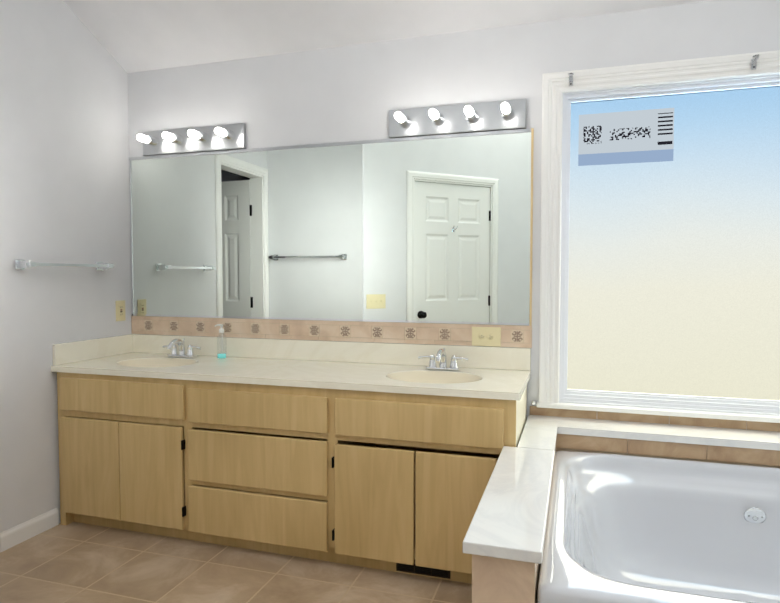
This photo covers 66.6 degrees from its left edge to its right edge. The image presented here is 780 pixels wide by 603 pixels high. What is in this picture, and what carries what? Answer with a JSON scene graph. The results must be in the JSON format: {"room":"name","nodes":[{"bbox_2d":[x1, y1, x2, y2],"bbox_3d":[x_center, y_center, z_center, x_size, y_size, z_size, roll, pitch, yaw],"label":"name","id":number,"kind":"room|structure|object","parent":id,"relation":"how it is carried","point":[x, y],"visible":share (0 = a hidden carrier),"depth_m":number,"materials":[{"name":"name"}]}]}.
{"room":"bathroom","nodes":[
{"label":"bathroom","id":0,"kind":"room"},
{"bbox_2d":[0,0,131,532],"bbox_3d":[-1.799,-0.598,2.666,0.115,3.450,1.620,1,3,17],"label":"wall","id":1,"kind":"structure","parent":0,"point":[64,166],"depth_m":2.91,"materials":[{"name":"paint"}]},
{"bbox_2d":[0,508,58,551],"bbox_3d":[-1.708,1.079,2.818,0.011,0.085,0.311,1,3,17],"label":"baseboard","id":2,"kind":"structure","parent":1,"relation":"attached to","point":[24,531],"depth_m":2.80,"materials":[{"name":"white wood"}]},
{"bbox_2d":[15,259,113,270],"bbox_3d":[-1.606,-0.181,2.965,0.084,0.048,0.540,1,3,17],"label":"towel bar","id":3,"kind":"object","parent":1,"relation":"attached to","point":[21,264],"visible":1,"depth_m":2.86,"materials":[{"name":"silver metal"}]},
{"bbox_2d":[115,300,125,320],"bbox_3d":[-1.525,0.052,3.360,0.009,0.116,0.072,1,3,17],"label":"outlet","id":4,"kind":"object","parent":1,"relation":"attached to","point":[120,310],"visible":1,"depth_m":3.35,"materials":[{"name":"beige plastic"}]},
{"bbox_2d":[0,522,471,602],"bbox_3d":[-0.791,1.216,1.337,5.850,0.060,3.900,1,3,17],"label":"floor","id":5,"kind":"structure","parent":0,"point":[74,562],"depth_m":2.46,"materials":[{"name":"tile"}]},
{"bbox_2d":[57,372,192,539],"bbox_3d":[-1.196,0.725,3.084,0.780,0.770,0.566,1,3,17],"label":"base cabinet","id":6,"kind":"object","parent":5,"relation":"on","point":[124,464],"depth_m":2.81,"materials":[{"name":"brown wood"}]},
{"bbox_2d":[189,380,336,562],"bbox_3d":[-0.504,0.734,2.868,0.760,0.770,0.566,1,3,17],"label":"base cabinet","id":7,"kind":"object","parent":5,"relation":"on","point":[263,458],"depth_m":2.59,"materials":[{"name":"brown wood"}]},
{"bbox_2d":[337,386,526,583],"bbox_3d":[0.187,0.744,2.651,0.782,0.770,0.566,1,3,17],"label":"base cabinet","id":8,"kind":"object","parent":5,"relation":"on","point":[387,481],"depth_m":2.39,"materials":[{"name":"brown wood"}]},
{"bbox_2d":[51,334,530,400],"bbox_3d":[-0.505,0.335,2.853,2.265,0.241,0.566,1,3,17],"label":"countertop","id":9,"kind":"structure","parent":8,"relation":"on","point":[503,373],"depth_m":2.87,"materials":[{"name":"beige stone"}]},
{"bbox_2d":[163,339,200,357],"bbox_3d":[-1.147,0.252,3.188,0.241,0.104,0.147,1,3,17],"label":"faucet","id":10,"kind":"object","parent":9,"relation":"on","point":[172,346],"visible":1,"depth_m":3.21,"materials":[{"name":"silver metal"}]},
{"bbox_2d":[215,324,226,358],"bbox_3d":[-0.911,0.213,3.183,0.068,0.184,0.050,1,3,17],"label":"soap dispenser","id":11,"kind":"object","parent":9,"relation":"on","point":[221,355],"visible":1,"depth_m":3.17,"materials":[{"name":"clear plastic"}]},
{"bbox_2d":[418,348,467,370],"bbox_3d":[0.237,0.271,2.754,0.241,0.104,0.147,1,3,17],"label":"faucet","id":12,"kind":"object","parent":9,"relation":"on","point":[441,357],"visible":1,"depth_m":2.78,"materials":[{"name":"silver metal"}]},
{"bbox_2d":[396,559,450,578],"bbox_3d":[0.136,1.095,2.451,0.230,0.070,0.008,1,3,17],"label":"air vent register","id":13,"kind":"object","parent":8,"relation":"attached to","point":[427,571],"visible":0.44,"depth_m":2.45,"materials":[{"name":"brown metal"}]},
{"bbox_2d":[472,434,559,602],"bbox_3d":[0.456,0.876,2.032,0.153,0.560,1.200,1,3,17],"label":"wall","id":14,"kind":"structure","parent":5,"relation":"on","point":[497,580],"depth_m":1.45,"materials":[{"name":"beige tile"}]},
{"bbox_2d":[530,406,779,467],"bbox_3d":[1.528,0.823,2.428,1.888,0.632,0.200,1,3,17],"label":"wall","id":15,"kind":"structure","parent":5,"relation":"on","point":[657,449],"depth_m":2.50,"materials":[{"name":"beige tile"}]},
{"bbox_2d":[463,415,779,563],"bbox_3d":[1.318,0.589,1.845,1.945,0.030,1.418,1,3,17],"label":"tub surround","id":16,"kind":"object","parent":15,"relation":"on","point":[509,521],"visible":1,"depth_m":1.99,"materials":[{"name":"white stone"}]},
{"bbox_2d":[537,450,779,602],"bbox_3d":[1.260,0.917,1.787,1.525,0.490,1.209,1,3,17],"label":"bathtub","id":17,"kind":"object","parent":5,"relation":"on","point":[629,529],"visible":0.96,"depth_m":2.26,"materials":[{"name":"white ceramic"}]},
{"bbox_2d":[63,0,711,72],"bbox_3d":[-0.123,-1.679,1.002,4.650,1.100,4.000,1,3,17],"label":"ceiling","id":18,"kind":"structure","parent":0,"point":[131,36],"depth_m":2.91,"materials":[{"name":"paint"}]},
{"bbox_2d":[127,0,779,428],"bbox_3d":[0.448,-0.607,2.870,4.450,3.450,0.115,1,3,17],"label":"wall","id":19,"kind":"structure","parent":0,"point":[331,94],"depth_m":2.87,"materials":[{"name":"paint"}]},
{"bbox_2d":[137,123,245,155],"bbox_3d":[-1.105,-0.885,3.203,0.650,0.132,0.155,1,3,17],"label":"sconce","id":20,"kind":"object","parent":19,"relation":"attached to","point":[201,139],"visible":1,"depth_m":3.23,"materials":[{"name":"silver metal"}]},
{"bbox_2d":[131,316,531,347],"bbox_3d":[-0.419,0.150,3.110,2.268,0.105,0.008,1,3,17],"label":"backsplash","id":21,"kind":"structure","parent":19,"relation":"attached to","point":[518,336],"depth_m":3.07,"materials":[{"name":"beige tile"}]},
{"bbox_2d":[472,327,500,346],"bbox_3d":[0.458,0.168,2.826,0.138,0.092,0.008,1,3,17],"label":"outlet","id":22,"kind":"object","parent":21,"relation":"attached to","point":[486,336],"visible":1,"depth_m":2.82,"materials":[{"name":"beige plastic"}]},
{"bbox_2d":[129,128,533,325],"bbox_3d":[-0.419,-0.357,3.086,2.262,0.909,0.011,1,3,17],"label":"vanity mirror","id":23,"kind":"object","parent":19,"relation":"attached to","point":[430,229],"visible":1,"depth_m":3.03,"materials":[{"name":"silver glass"}]},
{"bbox_2d":[389,98,525,137],"bbox_3d":[0.292,-0.867,2.765,0.659,0.132,0.155,1,3,17],"label":"sconce","id":24,"kind":"object","parent":19,"relation":"attached to","point":[471,117],"visible":1,"depth_m":2.81,"materials":[{"name":"silver metal"}]},
{"bbox_2d":[536,401,779,422],"bbox_3d":[1.509,0.489,2.542,1.710,0.022,0.106,1,3,17],"label":"windowsill","id":25,"kind":"structure","parent":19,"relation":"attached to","point":[693,414],"depth_m":2.59,"materials":[{"name":"white wood"}]},
{"bbox_2d":[539,50,779,415],"bbox_3d":[1.511,-0.274,2.516,1.690,1.505,0.091,1,3,17],"label":"window","id":26,"kind":"structure","parent":19,"relation":"in","point":[674,276],"depth_m":2.63,"materials":[{"name":"clear glass"}]},
{"bbox_2d":[568,73,573,85],"bbox_3d":[0.805,-0.986,2.639,0.024,0.046,0.043,1,3,17],"label":"curtain bracket","id":27,"kind":"object","parent":26,"relation":"attached to","point":[570,79],"visible":1,"depth_m":2.65,"materials":[{"name":"silver metal"}]},
{"bbox_2d":[578,108,673,165],"bbox_3d":[1.057,-0.737,2.668,0.399,0.232,0.001,1,3,17],"label":"label sticker","id":28,"kind":"object","parent":26,"relation":"attached to","point":[638,136],"visible":1,"depth_m":2.67,"materials":[{"name":"white paper"}]},
{"bbox_2d":[751,55,759,69],"bbox_3d":[1.492,-0.977,2.423,0.024,0.046,0.043,1,3,17],"label":"curtain bracket","id":29,"kind":"object","parent":26,"relation":"attached to","point":[753,63],"visible":1,"depth_m":2.44,"materials":[{"name":"silver metal"}]}
]}

